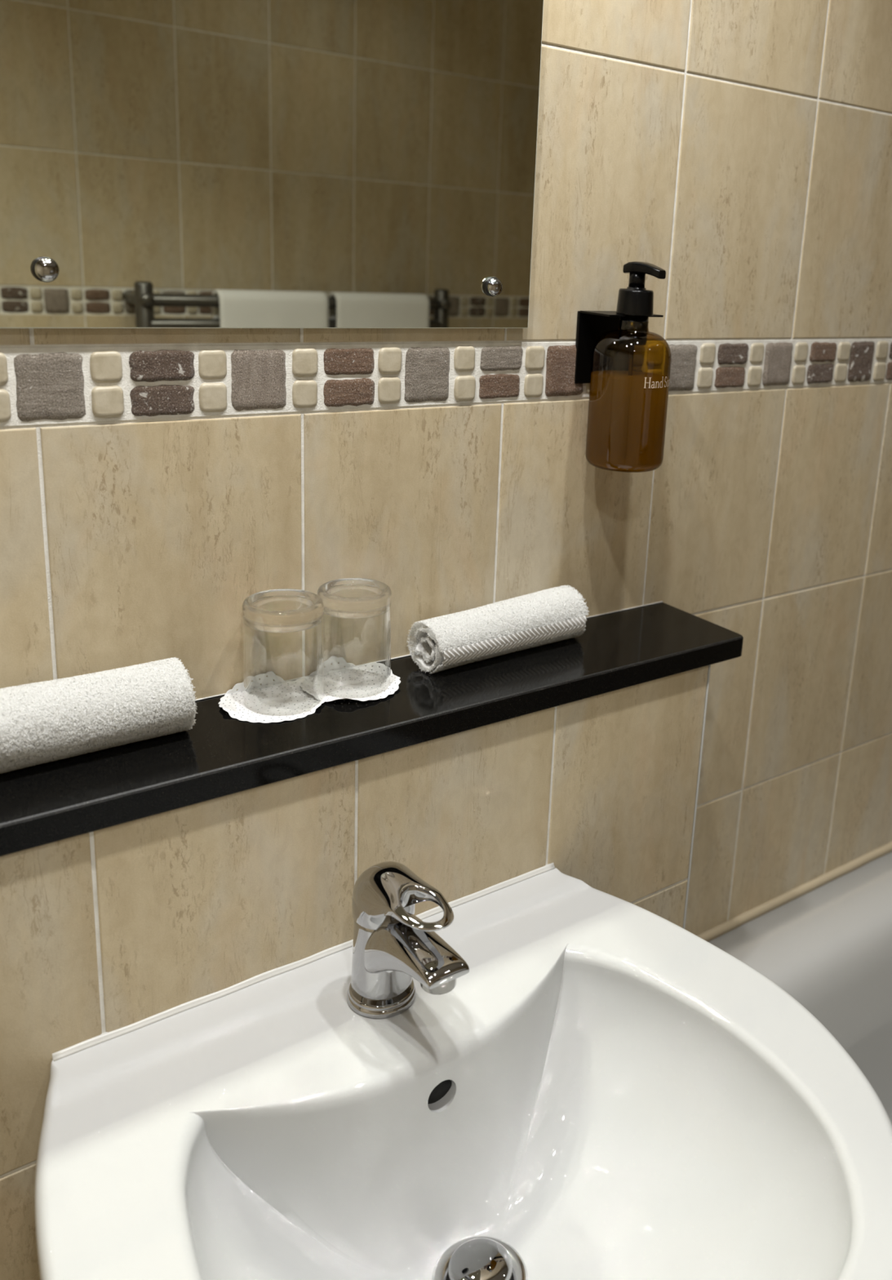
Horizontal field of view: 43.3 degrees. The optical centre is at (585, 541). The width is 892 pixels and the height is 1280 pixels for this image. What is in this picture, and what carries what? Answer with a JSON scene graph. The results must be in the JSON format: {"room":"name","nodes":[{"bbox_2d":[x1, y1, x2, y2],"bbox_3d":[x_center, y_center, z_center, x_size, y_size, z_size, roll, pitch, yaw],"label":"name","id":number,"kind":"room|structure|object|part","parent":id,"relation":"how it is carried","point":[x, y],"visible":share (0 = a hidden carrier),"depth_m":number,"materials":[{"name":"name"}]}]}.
{"room":"hotel bathroom","nodes":[
{"label":"hotel bathroom","id":0,"kind":"room"},
{"bbox_2d":[0,665,708,1279],"bbox_3d":[-0.437,0.680,0.918,1.280,1.024,0.122,-9,20,-39],"label":"wall","id":1,"kind":"structure","parent":0,"point":[115,927],"depth_m":0.88,"materials":[{"name":"beige tile"}]},
{"bbox_2d":[0,600,743,857],"bbox_3d":[-0.381,0.173,0.795,1.316,0.025,0.126,-9,20,-39],"label":"shelf","id":2,"kind":"object","parent":1,"relation":"on","point":[222,755],"visible":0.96,"depth_m":0.89,"materials":[{"name":"black stone"}]},
{"bbox_2d":[0,657,197,773],"bbox_3d":[-0.394,0.130,0.799,0.208,0.057,0.064,-9,20,-39],"label":"rolled flannel","id":3,"kind":"object","parent":2,"relation":"on","point":[41,722],"visible":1,"depth_m":0.80,"materials":[{"name":"white fabric"}]},
{"bbox_2d":[218,671,324,723],"bbox_3d":[-0.258,0.128,0.919,0.086,0.013,0.076,-9,20,-39],"label":"doily","id":4,"kind":"object","parent":2,"relation":"on","point":[273,695],"visible":1,"depth_m":0.93,"materials":[{"name":"white paper"}]},
{"bbox_2d":[242,588,324,715],"bbox_3d":[-0.250,0.090,0.916,0.065,0.088,0.065,-9,20,-39],"label":"tumbler","id":5,"kind":"object","parent":4,"relation":"on","point":[279,610],"visible":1,"depth_m":0.89,"materials":[{"name":"clear glass"}]},
{"bbox_2d":[300,656,400,702],"bbox_3d":[-0.202,0.118,0.962,0.086,0.015,0.078,-9,20,-39],"label":"doily","id":6,"kind":"object","parent":2,"relation":"on","point":[361,681],"visible":0.98,"depth_m":0.97,"materials":[{"name":"white paper"}]},
{"bbox_2d":[316,577,391,697],"bbox_3d":[-0.200,0.082,0.955,0.063,0.088,0.063,-9,20,-39],"label":"tumbler","id":7,"kind":"object","parent":6,"relation":"on","point":[346,597],"visible":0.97,"depth_m":0.94,"materials":[{"name":"clear glass"}]},
{"bbox_2d":[406,584,590,674],"bbox_3d":[-0.081,0.082,1.061,0.184,0.052,0.058,-10,21,-41],"label":"rolled flannel","id":8,"kind":"object","parent":2,"relation":"on","point":[442,642],"visible":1,"depth_m":1.03,"materials":[{"name":"white fabric"}]},
{"bbox_2d":[34,862,891,1279],"bbox_3d":[-0.056,0.488,0.768,0.559,0.199,0.490,-9,20,-39],"label":"basin","id":9,"kind":"object","parent":1,"relation":"attached to","point":[606,1091],"visible":0.97,"depth_m":0.82,"materials":[{"name":"white ceramic"}]},
{"bbox_2d":[346,861,469,1018],"bbox_3d":[-0.136,0.309,0.832,0.054,0.120,0.122,-9,20,-39],"label":"tap","id":10,"kind":"object","parent":9,"relation":"on","point":[392,946],"visible":1,"depth_m":0.82,"materials":[{"name":"silver metal"}]},
{"bbox_3d":[-0.135,0.272,0.825,0.048,0.044,0.108,-9,20,-39],"label":"lever","id":11,"kind":"part","parent":10,"relation":"part of","materials":[{"name":"silver metal"}]},
{"bbox_3d":[-0.127,0.312,0.821,0.043,0.053,0.093,-9,20,-39],"label":"spout","id":12,"kind":"part","parent":10,"relation":"part of","materials":[{"name":"silver metal"}]},
{"bbox_2d":[431,1236,528,1279],"bbox_3d":[-0.076,0.527,0.800,0.070,0.017,0.070,-9,20,-39],"label":"drain","id":13,"kind":"object","parent":9,"relation":"in","point":[474,1258],"visible":1,"depth_m":0.80,"materials":[{"name":"silver metal"}]},
{"bbox_2d":[683,665,711,928],"bbox_3d":[0.095,0.618,1.274,0.002,1.022,0.004,-9,20,-39],"label":"trim","id":14,"kind":"structure","parent":1,"relation":"attached to","point":[709,666],"depth_m":1.18,"materials":[{"name":"white plastic"}]},
{"bbox_2d":[0,0,891,935],"bbox_3d":[0.183,-0.042,1.374,2.980,2.250,0.123,-9,20,-39],"label":"wall","id":15,"kind":"structure","parent":0,"point":[154,482],"depth_m":1.09,"materials":[{"name":"beige tile"}]},
{"bbox_2d":[0,0,543,328],"bbox_3d":[-0.415,-0.437,0.638,0.992,0.620,0.014,-9,20,-39],"label":"mirror","id":16,"kind":"object","parent":15,"relation":"attached to","point":[164,163],"visible":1,"depth_m":0.84,"materials":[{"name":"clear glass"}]},
{"bbox_2d":[31,256,57,282],"bbox_3d":[-0.371,-0.187,0.760,0.017,0.017,0.003,-9,20,-39],"label":"screw","id":17,"kind":"object","parent":16,"relation":"in","point":[44,268],"depth_m":0.75,"materials":[{"name":"silver metal"}]},
{"bbox_2d":[484,276,497,296],"bbox_3d":[-0.083,-0.229,0.993,0.017,0.017,0.003,-9,20,-39],"label":"screw","id":18,"kind":"object","parent":16,"relation":"in","point":[490,282],"depth_m":0.99,"materials":[{"name":"silver metal"}]},
{"bbox_2d":[574,310,663,383],"bbox_3d":[0.032,-0.188,1.084,0.069,0.071,0.048,-9,20,-39],"label":"holder","id":19,"kind":"object","parent":15,"relation":"attached to","point":[591,325],"visible":0.54,"depth_m":1.08,"materials":[{"name":"black metal"}]},
{"bbox_3d":[0.018,-0.193,1.100,0.069,0.070,0.004,-9,20,-39],"label":"wall plate","id":20,"kind":"part","parent":19,"relation":"part of","materials":[{"name":"black metal"}]},
{"bbox_3d":[0.035,-0.221,1.073,0.069,0.002,0.044,-9,20,-39],"label":"arm","id":21,"kind":"part","parent":19,"relation":"part of","materials":[{"name":"black metal"}]},
{"bbox_2d":[585,261,671,472],"bbox_3d":[0.044,-0.170,1.072,0.077,0.198,0.077,15,19,35],"label":"soap bottle","id":22,"kind":"object","parent":19,"relation":"in","point":[631,363],"visible":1,"depth_m":1.05,"materials":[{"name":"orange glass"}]},
{"bbox_3d":[0.049,-0.249,1.051,0.016,0.015,0.016,15,19,35],"label":"pump stem","id":23,"kind":"part","parent":22,"relation":"part of","materials":[{"name":"black plastic"}]},
{"bbox_3d":[0.650,1.297,1.054,3.220,0.100,1.833,-9,20,-39],"label":"floor","id":24,"kind":"structure","parent":0,"visible":0},
{"bbox_2d":[697,841,891,1123],"bbox_3d":[0.891,0.781,1.684,1.690,0.551,0.720,-9,20,-39],"label":"bathtub","id":25,"kind":"object","parent":24,"relation":"on","point":[826,941],"visible":0.35,"depth_m":1.50,"materials":[{"name":"white ceramic"}]}
]}

